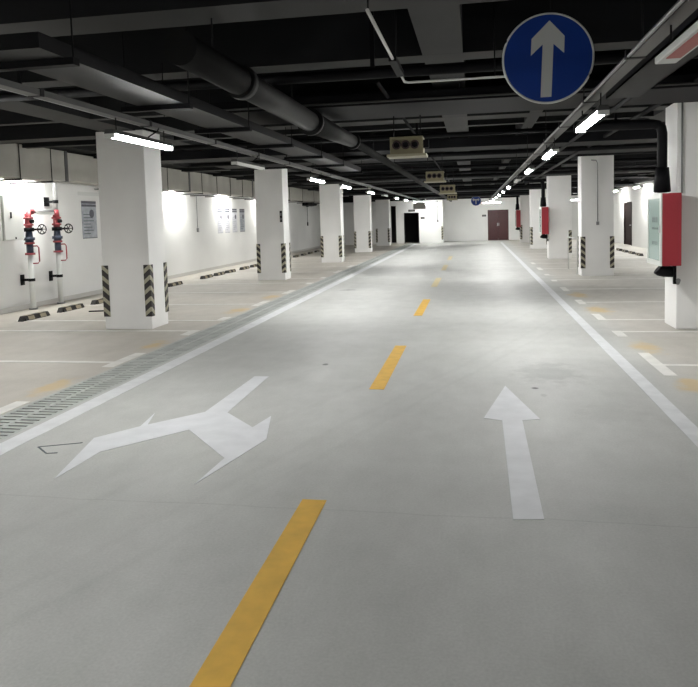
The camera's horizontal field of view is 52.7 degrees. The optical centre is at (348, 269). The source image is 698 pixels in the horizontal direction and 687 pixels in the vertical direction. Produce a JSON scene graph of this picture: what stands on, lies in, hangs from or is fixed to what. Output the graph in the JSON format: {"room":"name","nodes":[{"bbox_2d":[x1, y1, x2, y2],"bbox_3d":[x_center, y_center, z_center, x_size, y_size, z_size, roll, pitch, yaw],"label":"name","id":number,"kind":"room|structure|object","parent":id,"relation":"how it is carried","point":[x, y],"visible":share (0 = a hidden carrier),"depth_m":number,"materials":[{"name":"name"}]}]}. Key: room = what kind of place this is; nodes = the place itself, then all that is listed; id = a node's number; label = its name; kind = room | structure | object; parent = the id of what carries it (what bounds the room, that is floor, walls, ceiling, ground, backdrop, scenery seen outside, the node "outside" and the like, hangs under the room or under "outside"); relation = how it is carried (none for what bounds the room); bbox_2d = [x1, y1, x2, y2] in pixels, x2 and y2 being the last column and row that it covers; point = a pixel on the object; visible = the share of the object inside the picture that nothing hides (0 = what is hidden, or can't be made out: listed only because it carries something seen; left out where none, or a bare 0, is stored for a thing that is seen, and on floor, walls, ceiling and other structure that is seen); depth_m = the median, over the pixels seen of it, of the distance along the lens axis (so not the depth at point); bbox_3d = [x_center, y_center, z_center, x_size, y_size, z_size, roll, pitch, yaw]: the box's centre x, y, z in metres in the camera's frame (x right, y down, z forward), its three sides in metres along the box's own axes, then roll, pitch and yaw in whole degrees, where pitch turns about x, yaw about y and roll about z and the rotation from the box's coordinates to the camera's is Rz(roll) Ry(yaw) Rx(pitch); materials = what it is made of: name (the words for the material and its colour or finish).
{"room":"parking garage","nodes":[
{"label":"parking garage","id":0,"kind":"room"},
{"bbox_2d":[0,180,320,308],"bbox_3d":[-6.064,-1.454,19.910,0.300,3.750,53.800,-1,4,10],"label":"wall","id":1,"kind":"structure","parent":0,"point":[187,249],"depth_m":17.62,"materials":[{"name":"paint"}]},
{"bbox_2d":[0,206,2,240],"bbox_3d":[-6.982,-0.978,13.234,0.223,0.900,1.100,-1,4,10],"label":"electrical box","id":2,"kind":"object","parent":1,"relation":"attached to","point":[1,237],"visible":1,"depth_m":13.72,"materials":[{"name":"white metal"}]},
{"bbox_2d":[0,195,23,240],"bbox_3d":[-6.822,-1.048,14.137,0.223,0.900,0.620,-1,4,10],"label":"electrical box","id":3,"kind":"object","parent":1,"relation":"attached to","point":[11,205],"visible":1,"depth_m":14.07,"materials":[{"name":"white metal"}]},
{"bbox_2d":[81,201,97,238],"bbox_3d":[-6.373,-1.234,17.282,0.009,0.910,0.660,-1,4,10],"label":"notice","id":4,"kind":"object","parent":1,"relation":"attached to","point":[88,208],"visible":1,"depth_m":17.27,"materials":[{"name":"paper"}]},
{"bbox_2d":[89,210,93,217],"bbox_3d":[-6.353,-1.388,17.385,0.002,0.211,0.211,-1,4,10],"label":"picture","id":5,"kind":"object","parent":4,"relation":"attached to","point":[91,212],"depth_m":17.37,"materials":[{"name":"grey paper"}]},
{"bbox_2d":[0,246,320,313],"bbox_3d":[-5.830,0.352,20.161,0.020,0.100,53.500,-1,4,10],"label":"baseboard","id":6,"kind":"structure","parent":1,"relation":"attached to","point":[51,301],"depth_m":17.19,"materials":[{"name":"paint"}]},
{"bbox_2d":[196,196,198,231],"bbox_3d":[-5.162,-1.893,23.943,0.050,1.210,0.100,-1,4,10],"label":"conduit","id":7,"kind":"object","parent":1,"relation":"attached to","point":[196,196],"visible":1,"depth_m":23.93,"materials":[{"name":"grey metal"}]},
{"bbox_2d":[217,208,222,232],"bbox_3d":[-4.790,-1.831,26.189,0.009,0.920,0.530,-1,4,10],"label":"notice","id":8,"kind":"object","parent":1,"relation":"attached to","point":[219,210],"visible":1,"depth_m":26.20,"materials":[{"name":"paper"}]},
{"bbox_2d":[224,209,229,232],"bbox_3d":[-4.655,-1.889,26.945,0.009,0.920,0.530,-1,4,10],"label":"notice","id":9,"kind":"object","parent":1,"relation":"attached to","point":[227,215],"visible":1,"depth_m":26.94,"materials":[{"name":"paper"}]},
{"bbox_2d":[232,209,236,231],"bbox_3d":[-4.509,-1.954,27.769,0.009,0.920,0.550,-1,4,10],"label":"notice","id":10,"kind":"object","parent":1,"relation":"attached to","point":[234,211],"visible":1,"depth_m":27.74,"materials":[{"name":"paper"}]},
{"bbox_2d":[239,209,244,231],"bbox_3d":[-4.348,-2.024,28.677,0.009,0.920,0.600,-1,4,10],"label":"notice","id":11,"kind":"object","parent":1,"relation":"attached to","point":[241,211],"visible":1,"depth_m":28.69,"materials":[{"name":"paper"}]},
{"bbox_2d":[302,202,316,206],"bbox_3d":[-2.200,-3.690,39.728,0.360,0.240,2.200,-1,4,10],"label":"wall speaker","id":12,"kind":"object","parent":1,"relation":"attached to","point":[306,204],"visible":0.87,"depth_m":39.13,"materials":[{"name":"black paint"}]},
{"bbox_2d":[0,238,697,686],"bbox_3d":[3.024,0.188,21.734,17.500,0.305,60.300,-1,4,10],"label":"floor","id":13,"kind":"structure","parent":0,"point":[447,463],"depth_m":4.53,"materials":[{"name":"paint"}]},
{"bbox_2d":[18,311,49,321],"bbox_3d":[-5.903,0.862,13.216,0.154,0.094,0.860,-1,4,10],"label":"wheel stop","id":14,"kind":"object","parent":13,"relation":"on","point":[37,315],"visible":1,"depth_m":13.10,"materials":[{"name":"beige"}]},
{"bbox_2d":[20,208,54,309],"bbox_3d":[-6.564,-0.258,14.984,0.384,2.108,0.988,-1,4,10],"label":"pipe","id":15,"kind":"object","parent":13,"relation":"on","point":[29,239],"visible":1,"depth_m":14.58,"materials":[{"name":"white metal"}]},
{"bbox_2d":[44,182,72,303],"bbox_3d":[-6.445,-0.896,15.704,0.384,3.270,0.540,-1,4,10],"label":"pipe","id":16,"kind":"object","parent":13,"relation":"on","point":[57,220],"visible":0.97,"depth_m":15.52,"materials":[{"name":"white metal"}]},
{"bbox_2d":[57,303,83,312],"bbox_3d":[-5.690,0.769,14.414,0.154,0.094,0.860,-1,4,10],"label":"wheel stop","id":17,"kind":"object","parent":13,"relation":"on","point":[79,305],"visible":1,"depth_m":14.30,"materials":[{"name":"beige"}]},
{"bbox_2d":[90,298,102,304],"bbox_3d":[-5.473,0.674,15.641,0.154,0.094,0.860,-1,4,10],"label":"wheel stop","id":18,"kind":"object","parent":13,"relation":"on","point":[96,301],"visible":0.5,"depth_m":15.32,"materials":[{"name":"beige"}]},
{"bbox_2d":[96,130,168,328],"bbox_3d":[-3.588,-0.655,11.699,0.844,3.210,0.644,-1,4,10],"label":"column","id":19,"kind":"structure","parent":13,"relation":"on","point":[134,268],"depth_m":11.42,"materials":[{"name":"paint"}]},
{"bbox_2d":[168,281,182,286],"bbox_3d":[-4.801,0.380,19.421,0.154,0.094,0.860,-1,4,10],"label":"wheel stop","id":20,"kind":"object","parent":13,"relation":"on","point":[176,283],"visible":0.94,"depth_m":19.30,"materials":[{"name":"beige"}]},
{"bbox_2d":[0,244,412,440],"bbox_3d":[-0.771,0.396,18.503,0.500,0.031,52.000,-1,4,10],"label":"drain grate","id":21,"kind":"object","parent":13,"relation":"in","point":[15,421],"visible":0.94,"depth_m":8.44,"materials":[{"name":"metal"}]},
{"bbox_2d":[200,274,212,278],"bbox_3d":[-4.392,0.201,21.728,0.154,0.094,0.860,-1,4,10],"label":"wheel stop","id":22,"kind":"object","parent":13,"relation":"on","point":[208,275],"visible":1,"depth_m":21.55,"materials":[{"name":"beige"}]},
{"bbox_2d":[213,271,224,275],"bbox_3d":[-4.200,0.117,22.808,0.154,0.094,0.860,-1,4,10],"label":"wheel stop","id":23,"kind":"object","parent":13,"relation":"on","point":[222,272],"visible":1,"depth_m":22.66,"materials":[{"name":"beige"}]},
{"bbox_2d":[225,269,235,272],"bbox_3d":[-4.017,0.037,23.838,0.154,0.094,0.860,-1,4,10],"label":"wheel stop","id":24,"kind":"object","parent":13,"relation":"on","point":[230,270],"visible":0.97,"depth_m":23.71,"materials":[{"name":"beige"}]},
{"bbox_2d":[254,169,290,279],"bbox_3d":[-2.214,-1.331,20.468,0.844,3.210,0.644,-1,4,10],"label":"column","id":25,"kind":"structure","parent":13,"relation":"on","point":[273,247],"depth_m":20.18,"materials":[{"name":"paint"}]},
{"bbox_2d":[319,184,344,262],"bbox_3d":[-0.675,-1.922,27.992,0.844,3.210,0.644,-1,4,10],"label":"column","id":26,"kind":"structure","parent":13,"relation":"on","point":[331,195],"depth_m":27.70,"materials":[{"name":"paint"}]},
{"bbox_2d":[353,188,372,251],"bbox_3d":[0.705,-2.517,35.646,0.844,3.210,0.644,-1,4,10],"label":"column","id":27,"kind":"structure","parent":13,"relation":"on","point":[363,239],"depth_m":35.36,"materials":[{"name":"paint"}]},
{"bbox_2d":[375,200,390,245],"bbox_3d":[2.094,-3.112,43.299,0.844,3.210,0.644,-1,4,10],"label":"column","id":28,"kind":"structure","parent":13,"relation":"on","point":[383,230],"depth_m":43.01,"materials":[{"name":"paint"}]},
{"bbox_2d":[520,195,529,242],"bbox_3d":[10.578,-3.240,41.782,0.844,3.210,0.644,-1,4,10],"label":"column","id":29,"kind":"structure","parent":13,"relation":"on","point":[524,199],"depth_m":41.51,"materials":[{"name":"paint"}]},
{"bbox_2d":[515,210,520,226],"bbox_3d":[9.986,-3.039,41.669,0.285,1.000,0.760,-1,4,10],"label":"upper cabinet","id":30,"kind":"object","parent":29,"relation":"attached to","point":[517,212],"visible":1,"depth_m":41.30,"materials":[{"name":"red metal"}]},
{"bbox_2d":[515,195,518,209],"bbox_3d":[9.668,-4.071,41.686,0.815,1.043,0.226,-1,4,10],"label":"pipe","id":31,"kind":"object","parent":30,"relation":"attached to","point":[517,198],"visible":0.55,"depth_m":41.58,"materials":[{"name":"black metal"}]},
{"bbox_2d":[529,182,546,248],"bbox_3d":[9.199,-2.644,34.128,0.844,3.210,0.644,-1,4,10],"label":"column","id":32,"kind":"structure","parent":13,"relation":"on","point":[536,242],"depth_m":33.88,"materials":[{"name":"paint"}]},
{"bbox_2d":[546,175,571,258],"bbox_3d":[7.895,-2.050,26.461,0.832,3.210,0.644,-1,4,10],"label":"column","id":33,"kind":"structure","parent":13,"relation":"on","point":[558,187],"depth_m":26.16,"materials":[{"name":"paint"}]},
{"bbox_2d":[539,207,548,233],"bbox_3d":[7.313,-1.857,26.447,0.285,1.000,0.760,-1,4,10],"label":"upper cabinet","id":34,"kind":"object","parent":33,"relation":"attached to","point":[543,211],"visible":1,"depth_m":26.08,"materials":[{"name":"red metal"}]},
{"bbox_2d":[524,179,545,206],"bbox_3d":[6.996,-2.889,26.463,0.815,1.043,0.226,-1,4,10],"label":"pipe","id":35,"kind":"object","parent":34,"relation":"attached to","point":[543,198],"visible":1,"depth_m":26.36,"materials":[{"name":"black metal"}]},
{"bbox_2d":[540,234,548,240],"bbox_3d":[7.313,-1.210,26.338,0.326,0.277,0.209,-1,4,10],"label":"valve","id":36,"kind":"object","parent":34,"relation":"attached to","point":[544,236],"visible":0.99,"depth_m":26.30,"materials":[{"name":"black paint"}]},
{"bbox_2d":[568,237,577,273],"bbox_3d":[6.444,-0.445,20.287,0.080,0.986,1.924,-1,4,10],"label":"pipe rail","id":37,"kind":"object","parent":13,"relation":"on","point":[568,237],"visible":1,"depth_m":19.85,"materials":[{"name":"grey metal"}]},
{"bbox_2d":[578,155,613,275],"bbox_3d":[6.615,-1.464,18.890,0.844,3.210,0.644,-1,4,10],"label":"column","id":38,"kind":"structure","parent":13,"relation":"on","point":[595,242],"depth_m":18.60,"materials":[{"name":"paint"}]},
{"bbox_2d":[591,160,598,224],"bbox_3d":[6.477,-2.045,18.525,0.196,1.719,0.050,-1,4,10],"label":"conduit","id":39,"kind":"object","parent":38,"relation":"attached to","point":[597,223],"visible":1,"depth_m":18.50,"materials":[{"name":"grey metal"}]},
{"bbox_2d":[665,102,697,328],"bbox_3d":[5.074,-0.785,10.151,0.820,3.210,0.620,-1,4,10],"label":"column","id":40,"kind":"structure","parent":13,"relation":"on","point":[681,300],"depth_m":9.92,"materials":[{"name":"paint"}]},
{"bbox_2d":[647,193,681,265],"bbox_3d":[4.464,-0.582,10.000,0.285,1.000,0.760,-1,4,10],"label":"cabinet","id":41,"kind":"object","parent":40,"relation":"attached to","point":[664,210],"visible":1,"depth_m":9.65,"materials":[{"name":"red metal"}]},
{"bbox_2d":[573,119,670,192],"bbox_3d":[3.901,-1.610,10.061,1.315,1.043,0.226,-1,4,10],"label":"pipe","id":42,"kind":"object","parent":41,"relation":"attached to","point":[662,173],"visible":1,"depth_m":9.93,"materials":[{"name":"black metal"}]},
{"bbox_2d":[654,266,680,284],"bbox_3d":[4.464,0.066,9.891,0.326,0.278,0.209,-1,4,10],"label":"valve","id":43,"kind":"object","parent":41,"relation":"attached to","point":[663,271],"visible":0.84,"depth_m":9.85,"materials":[{"name":"black paint"}]},
{"bbox_2d":[681,103,682,192],"bbox_3d":[4.644,-1.711,9.814,0.022,1.270,0.022,1,5,33],"label":"conduit","id":44,"kind":"object","parent":40,"relation":"attached to","point":[681,103],"visible":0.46,"depth_m":9.81,"materials":[{"name":"grey metal"}]},
{"bbox_2d":[0,0,697,190],"bbox_3d":[2.919,-3.548,21.463,17.500,0.800,60.300,-1,4,10],"label":"ceiling","id":45,"kind":"structure","parent":0,"point":[270,37],"depth_m":6.79,"materials":[{"name":"paint"}]},
{"bbox_2d":[0,143,319,203],"bbox_3d":[-4.663,-2.866,24.033,0.950,0.710,42.000,-1,4,10],"label":"duct","id":46,"kind":"object","parent":45,"relation":"hanging from","point":[39,165],"visible":0.56,"depth_m":15.32,"materials":[{"name":"grey metal"}]},
{"bbox_2d":[0,0,362,173],"bbox_3d":[-1.018,-2.194,9.697,0.630,1.075,11.580,-1,4,10],"label":"ventilation duct","id":47,"kind":"object","parent":45,"relation":"hanging from","point":[37,52],"visible":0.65,"depth_m":5.48,"materials":[{"name":"metal"}]},
{"bbox_2d":[0,63,427,202],"bbox_3d":[0.333,-2.529,18.334,0.111,0.634,51.500,-1,4,10],"label":"cable tray","id":48,"kind":"object","parent":45,"relation":"hanging from","point":[30,92],"visible":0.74,"depth_m":6.09,"materials":[{"name":"grey metal"}]},
{"bbox_2d":[104,118,173,150],"bbox_3d":[-1.806,-1.183,6.157,0.098,0.174,1.140,-1,4,10],"label":"tube light","id":49,"kind":"object","parent":48,"relation":"hanging from","point":[108,133],"visible":1,"depth_m":6.03,"materials":[{"name":"black paint"}]},
{"bbox_2d":[113,134,171,149],"bbox_3d":[-1.811,-1.114,6.163,0.076,0.032,1.090,-1,4,10],"label":"diffuser","id":50,"kind":"object","parent":49,"relation":"attached to","point":[132,138],"depth_m":6.13,"materials":[{"name":"white plastic"}]},
{"bbox_2d":[231,154,264,169],"bbox_3d":[-1.286,-1.410,9.083,0.098,0.174,1.140,-1,4,10],"label":"tube light","id":51,"kind":"object","parent":48,"relation":"hanging from","point":[237,161],"visible":1,"depth_m":8.95,"materials":[{"name":"black paint"}]},
{"bbox_2d":[236,162,263,169],"bbox_3d":[-1.291,-1.341,9.089,0.076,0.032,1.090,-1,4,10],"label":"diffuser","id":52,"kind":"object","parent":51,"relation":"attached to","point":[246,164],"depth_m":9.11,"materials":[{"name":"grey plastic"}]},
{"bbox_2d":[307,171,324,182],"bbox_3d":[-0.598,-1.711,12.960,0.098,0.174,1.140,-1,4,10],"label":"tube light","id":53,"kind":"object","parent":48,"relation":"hanging from","point":[310,177],"visible":1,"depth_m":12.81,"materials":[{"name":"black paint"}]},
{"bbox_2d":[339,179,351,188],"bbox_3d":[-0.075,-1.940,15.906,0.098,0.174,1.140,-1,4,10],"label":"tube light","id":54,"kind":"object","parent":48,"relation":"hanging from","point":[341,184],"visible":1,"depth_m":15.67,"materials":[{"name":"black paint"}]},
{"bbox_2d":[413,199,425,208],"bbox_3d":[4.275,-3.991,42.757,0.790,0.600,0.070,-1,4,10],"label":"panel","id":55,"kind":"object","parent":48,"relation":"hanging from","point":[415,205],"visible":1,"depth_m":42.74,"materials":[{"name":"grey metal"}]},
{"bbox_2d":[164,18,451,201],"bbox_3d":[2.616,-3.280,23.930,0.373,1.195,39.505,-1,4,11],"label":"duct","id":56,"kind":"object","parent":45,"relation":"hanging from","point":[183,49],"visible":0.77,"depth_m":5.77,"materials":[{"name":"grey metal"}]},
{"bbox_2d":[0,11,697,101],"bbox_3d":[1.489,-2.166,6.239,13.600,0.770,0.100,-1,4,10],"label":"pipe","id":57,"kind":"object","parent":45,"relation":"hanging from","point":[372,72],"visible":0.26,"depth_m":6.49,"materials":[{"name":"black metal"}]},
{"bbox_2d":[160,129,656,163],"bbox_3d":[2.672,-2.725,13.473,13.400,0.770,0.800,-1,4,10],"label":"duct","id":58,"kind":"object","parent":45,"relation":"hanging from","point":[644,135],"visible":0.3,"depth_m":13.29,"materials":[{"name":"grey metal"}]},
{"bbox_2d":[160,113,665,150],"bbox_3d":[2.387,-2.558,11.295,13.600,0.770,0.080,-1,4,10],"label":"pipe","id":59,"kind":"object","parent":45,"relation":"hanging from","point":[546,129],"visible":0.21,"depth_m":11.49,"materials":[{"name":"grey metal"}]},
{"bbox_2d":[189,143,656,167],"bbox_3d":[3.032,-2.836,14.928,13.600,0.780,0.100,-1,4,10],"label":"pipe","id":60,"kind":"object","parent":45,"relation":"hanging from","point":[643,145],"visible":0.49,"depth_m":14.96,"materials":[{"name":"black metal"}]},
{"bbox_2d":[365,0,504,83],"bbox_3d":[0.996,-2.030,5.120,1.480,0.850,2.311,-1,4,10],"label":"conduit","id":61,"kind":"object","parent":45,"relation":"hanging from","point":[394,62],"visible":0.94,"depth_m":5.81,"materials":[{"name":"grey metal"}]},
{"bbox_2d":[424,153,446,182],"bbox_3d":[1.825,-2.524,14.896,0.477,1.330,0.324,-1,4,10],"label":"fan","id":62,"kind":"object","parent":45,"relation":"hanging from","point":[432,176],"visible":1,"depth_m":14.80,"materials":[{"name":"beige metal"}]},
{"bbox_2d":[424,180,445,182],"bbox_3d":[1.830,-1.874,14.946,0.450,0.027,0.324,-1,4,10],"label":"drip tray","id":63,"kind":"object","parent":62,"relation":"on","point":[427,181],"depth_m":14.81,"materials":[{"name":"yellow"}]},
{"bbox_2d":[219,148,656,168],"bbox_3d":[3.280,-3.051,16.904,13.400,0.650,1.000,-1,4,10],"label":"duct","id":64,"kind":"object","parent":45,"relation":"hanging from","point":[640,149],"visible":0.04,"depth_m":17.02,"materials":[{"name":"black metal"}]},
{"bbox_2d":[230,151,656,170],"bbox_3d":[3.518,-3.099,17.673,13.600,0.680,0.100,-1,4,10],"label":"pipe","id":65,"kind":"object","parent":45,"relation":"hanging from","point":[646,152],"visible":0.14,"depth_m":17.73,"materials":[{"name":"black metal"}]},
{"bbox_2d":[439,162,457,193],"bbox_3d":[2.781,-2.858,19.809,0.530,1.430,0.360,-1,4,10],"label":"fan","id":66,"kind":"object","parent":45,"relation":"hanging from","point":[444,189],"visible":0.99,"depth_m":19.70,"materials":[{"name":"beige metal"}]},
{"bbox_2d":[447,194,458,200],"bbox_3d":[4.646,-3.809,31.627,0.530,1.350,0.360,-1,4,10],"label":"fan","id":67,"kind":"object","parent":45,"relation":"hanging from","point":[449,197],"visible":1,"depth_m":31.52,"materials":[{"name":"beige metal"}]},
{"bbox_2d":[209,74,697,124],"bbox_3d":[3.049,-2.359,8.163,10.400,0.750,1.150,-1,4,10],"label":"duct","id":68,"kind":"object","parent":45,"relation":"hanging from","point":[677,93],"visible":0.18,"depth_m":8.25,"materials":[{"name":"black metal"}]},
{"bbox_2d":[387,115,428,158],"bbox_3d":[0.764,-1.718,9.051,0.530,0.530,0.360,-1,4,10],"label":"fan","id":69,"kind":"object","parent":68,"relation":"hanging from","point":[404,147],"visible":1,"depth_m":8.91,"materials":[{"name":"beige metal"}]},
{"bbox_2d":[387,153,427,158],"bbox_3d":[0.756,-1.468,9.072,0.500,0.030,0.360,-1,4,10],"label":"drip tray","id":70,"kind":"object","parent":69,"relation":"on","point":[392,155],"depth_m":8.93,"materials":[{"name":"yellow metal"}]},
{"bbox_2d":[512,97,633,185],"bbox_3d":[4.999,-2.751,18.252,0.060,0.057,50.000,-1,4,10],"label":"pipe","id":71,"kind":"object","parent":68,"relation":"attached to","point":[625,100],"visible":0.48,"depth_m":11.53,"materials":[{"name":"metal"}]},
{"bbox_2d":[223,82,697,110],"bbox_3d":[3.089,-1.956,7.499,10.500,0.024,0.024,-1,4,10],"label":"conduit","id":72,"kind":"object","parent":71,"relation":"on","point":[687,83],"visible":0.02,"depth_m":7.89,"materials":[{"name":"metal"}]},
{"bbox_2d":[343,194,577,202],"bbox_3d":[6.779,-4.921,43.742,16.300,1.010,1.000,-1,4,10],"label":"duct","id":73,"kind":"object","parent":45,"relation":"hanging from","point":[345,199],"visible":0.02,"depth_m":43.66,"materials":[{"name":"black metal"}]},
{"bbox_2d":[287,157,656,174],"bbox_3d":[3.937,-3.272,20.030,13.600,0.700,0.100,-1,4,10],"label":"pipe","id":74,"kind":"object","parent":45,"relation":"hanging from","point":[552,162],"visible":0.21,"depth_m":20.08,"materials":[{"name":"black metal"}]},
{"bbox_2d":[288,161,656,180],"bbox_3d":[4.408,-3.478,22.681,13.600,0.700,0.100,-1,4,10],"label":"pipe","id":75,"kind":"object","parent":45,"relation":"hanging from","point":[636,164],"visible":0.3,"depth_m":22.73,"materials":[{"name":"black metal"}]},
{"bbox_2d":[371,192,577,199],"bbox_3d":[7.610,-4.743,40.705,13.600,0.970,1.300,-1,4,10],"label":"duct","id":76,"kind":"object","parent":45,"relation":"hanging from","point":[571,192],"visible":0.02,"depth_m":40.61,"materials":[{"name":"metal"}]},
{"bbox_2d":[371,190,577,198],"bbox_3d":[7.322,-4.622,39.085,13.600,0.960,0.140,-1,4,10],"label":"pipe","id":77,"kind":"object","parent":45,"relation":"hanging from","point":[526,192],"visible":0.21,"depth_m":39.25,"materials":[{"name":"black metal"}]},
{"bbox_2d":[471,197,480,205],"bbox_3d":[7.673,-4.627,42.584,0.597,1.479,0.026,-1,4,10],"label":"direction sign","id":78,"kind":"object","parent":45,"relation":"hanging from","point":[475,201],"visible":0.81,"depth_m":42.61,"materials":[{"name":"blue metal"}]},
{"bbox_2d":[297,167,656,183],"bbox_3d":[4.774,-3.638,24.742,13.600,0.700,0.100,-1,4,10],"label":"pipe","id":79,"kind":"object","parent":45,"relation":"hanging from","point":[646,168],"visible":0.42,"depth_m":24.78,"materials":[{"name":"black metal"}]},
{"bbox_2d":[300,167,654,184],"bbox_3d":[4.957,-3.723,25.773,13.600,0.690,1.100,-1,4,10],"label":"duct","id":80,"kind":"object","parent":45,"relation":"hanging from","point":[645,171],"visible":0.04,"depth_m":25.74,"materials":[{"name":"black metal"}]},
{"bbox_2d":[375,80,449,181],"bbox_3d":[3.489,-3.314,25.199,0.040,0.038,36.800,-1,4,10],"label":"pipe","id":81,"kind":"object","parent":80,"relation":"attached to","point":[377,82],"visible":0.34,"depth_m":8.06,"materials":[{"name":"metal"}]},
{"bbox_2d":[525,76,697,184],"bbox_3d":[5.587,-2.840,18.141,0.070,0.067,50.000,-1,4,10],"label":"pipe","id":82,"kind":"object","parent":80,"relation":"attached to","point":[653,106],"visible":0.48,"depth_m":11.80,"materials":[{"name":"metal"}]},
{"bbox_2d":[317,175,654,189],"bbox_3d":[5.368,-3.843,28.084,13.600,0.810,0.120,-1,4,10],"label":"pipe","id":83,"kind":"object","parent":45,"relation":"hanging from","point":[631,176],"visible":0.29,"depth_m":28.16,"materials":[{"name":"black metal"}]},
{"bbox_2d":[349,181,623,196],"bbox_3d":[6.677,-4.350,35.452,13.600,0.940,0.140,-1,4,10],"label":"pipe","id":84,"kind":"object","parent":45,"relation":"hanging from","point":[576,181],"visible":0.19,"depth_m":35.51,"materials":[{"name":"metal"}]},
{"bbox_2d":[343,175,634,195],"bbox_3d":[6.267,-4.186,33.144,13.600,0.910,1.100,-1,4,10],"label":"duct","id":85,"kind":"object","parent":45,"relation":"hanging from","point":[625,180],"visible":0.34,"depth_m":32.90,"materials":[{"name":"black metal"}]},
{"bbox_2d":[343,182,641,194],"bbox_3d":[6.014,-4.070,31.721,13.600,0.920,0.140,-1,4,10],"label":"pipe","id":86,"kind":"object","parent":45,"relation":"hanging from","point":[523,186],"visible":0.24,"depth_m":31.78,"materials":[{"name":"black metal"}]},
{"bbox_2d":[502,0,594,103],"bbox_3d":[1.330,-1.778,4.719,0.605,1.312,0.017,-1,4,10],"label":"direction sign","id":87,"kind":"object","parent":45,"relation":"hanging from","point":[549,57],"visible":1,"depth_m":4.74,"materials":[{"name":"blue metal"}]},
{"bbox_2d":[488,0,697,200],"bbox_3d":[4.053,-2.585,17.669,0.111,0.634,51.500,-1,4,10],"label":"cable tray","id":88,"kind":"object","parent":45,"relation":"hanging from","point":[681,10],"visible":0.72,"depth_m":4.25,"materials":[{"name":"grey metal"}]},
{"bbox_2d":[514,173,520,182],"bbox_3d":[3.646,-1.996,15.241,0.098,0.174,1.140,-1,4,10],"label":"tube light","id":89,"kind":"object","parent":88,"relation":"hanging from","point":[518,178],"visible":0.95,"depth_m":14.79,"materials":[{"name":"black paint"}]},
{"bbox_2d":[525,160,534,173],"bbox_3d":[3.045,-1.733,11.854,0.098,0.174,1.140,-1,4,10],"label":"tube light","id":90,"kind":"object","parent":88,"relation":"hanging from","point":[529,169],"visible":1,"depth_m":11.45,"materials":[{"name":"black paint"}]},
{"bbox_2d":[542,138,558,159],"bbox_3d":[2.469,-1.481,8.614,0.098,0.174,1.140,-1,4,10],"label":"tube light","id":91,"kind":"object","parent":88,"relation":"hanging from","point":[553,149],"visible":1,"depth_m":8.36,"materials":[{"name":"black paint"}]},
{"bbox_2d":[543,150,555,158],"bbox_3d":[2.464,-1.412,8.620,0.076,0.032,1.090,-1,4,10],"label":"diffuser","id":92,"kind":"object","parent":91,"relation":"attached to","point":[548,153],"depth_m":8.57,"materials":[{"name":"white plastic"}]},
{"bbox_2d":[575,93,609,132],"bbox_3d":[1.938,-1.248,5.620,0.098,0.174,1.140,-1,4,10],"label":"tube light","id":93,"kind":"object","parent":88,"relation":"hanging from","point":[600,110],"visible":1,"depth_m":5.39,"materials":[{"name":"black paint"}]},
{"bbox_2d":[576,112,603,131],"bbox_3d":[1.933,-1.179,5.626,0.076,0.032,1.090,-1,4,10],"label":"diffuser","id":94,"kind":"object","parent":93,"relation":"attached to","point":[593,117],"depth_m":5.57,"materials":[{"name":"white plastic"}]},
{"bbox_2d":[655,21,697,63],"bbox_3d":[1.472,-1.053,3.039,0.100,0.163,0.800,-1,4,10],"label":"sign","id":95,"kind":"object","parent":88,"relation":"hanging from","point":[685,43],"visible":1,"depth_m":3.12,"materials":[{"name":"white plastic"}]},
{"bbox_2d":[614,173,654,189],"bbox_3d":[12.716,-4.223,31.028,0.560,0.890,24.000,-1,4,10],"label":"duct","id":96,"kind":"object","parent":45,"relation":"hanging from","point":[636,180],"visible":0.06,"depth_m":29.45,"materials":[{"name":"grey metal"}]},
{"bbox_2d":[606,0,697,98],"bbox_3d":[1.177,-1.511,-0.225,0.260,1.120,12.200,-1,4,10],"label":"cable tray","id":97,"kind":"object","parent":45,"relation":"hanging from","point":[646,74],"visible":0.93,"depth_m":4.72,"materials":[{"name":"metal"}]},
{"bbox_2d":[343,196,444,244],"bbox_3d":[2.450,-3.655,46.901,7.630,3.750,2.500,-1,4,10],"label":"wall","id":98,"kind":"structure","parent":0,"point":[429,228],"depth_m":45.42,"materials":[{"name":"paint"}]},
{"bbox_2d":[404,212,418,233],"bbox_3d":[4.064,-2.711,45.506,0.950,1.980,0.220,-1,4,10],"label":"door frame","id":99,"kind":"structure","parent":98,"relation":"in","point":[418,212],"depth_m":45.44,"materials":[{"name":"black"}]},
{"bbox_2d":[391,206,418,242],"bbox_3d":[3.834,-3.209,46.792,2.420,2.800,2.100,-1,4,10],"label":"wall","id":100,"kind":"structure","parent":0,"point":[411,219],"depth_m":47.75,"materials":[{"name":"black"}]},
{"bbox_2d":[444,195,577,240],"bbox_3d":[11.307,-3.891,46.736,9.870,3.750,0.300,-1,4,10],"label":"wall","id":101,"kind":"structure","parent":0,"point":[463,221],"depth_m":47.12,"materials":[{"name":"paint"}]},
{"bbox_2d":[488,210,508,239],"bbox_3d":[9.945,-3.001,46.945,1.350,2.020,0.140,-1,4,10],"label":"door","id":102,"kind":"structure","parent":101,"relation":"in","point":[498,222],"depth_m":46.92,"materials":[{"name":"red paint"}]},
{"bbox_2d":[614,174,657,247],"bbox_3d":[11.084,-1.803,18.111,0.300,3.750,56.300,-1,4,10],"label":"wall","id":103,"kind":"structure","parent":0,"point":[637,196],"depth_m":33.79,"materials":[{"name":"paint"}]},
{"bbox_2d":[624,202,631,245],"bbox_3d":[14.022,-2.335,35.323,0.155,2.150,1.800,-1,4,10],"label":"door","id":104,"kind":"structure","parent":103,"relation":"in","point":[627,205],"depth_m":35.41,"materials":[{"name":"black wood"}]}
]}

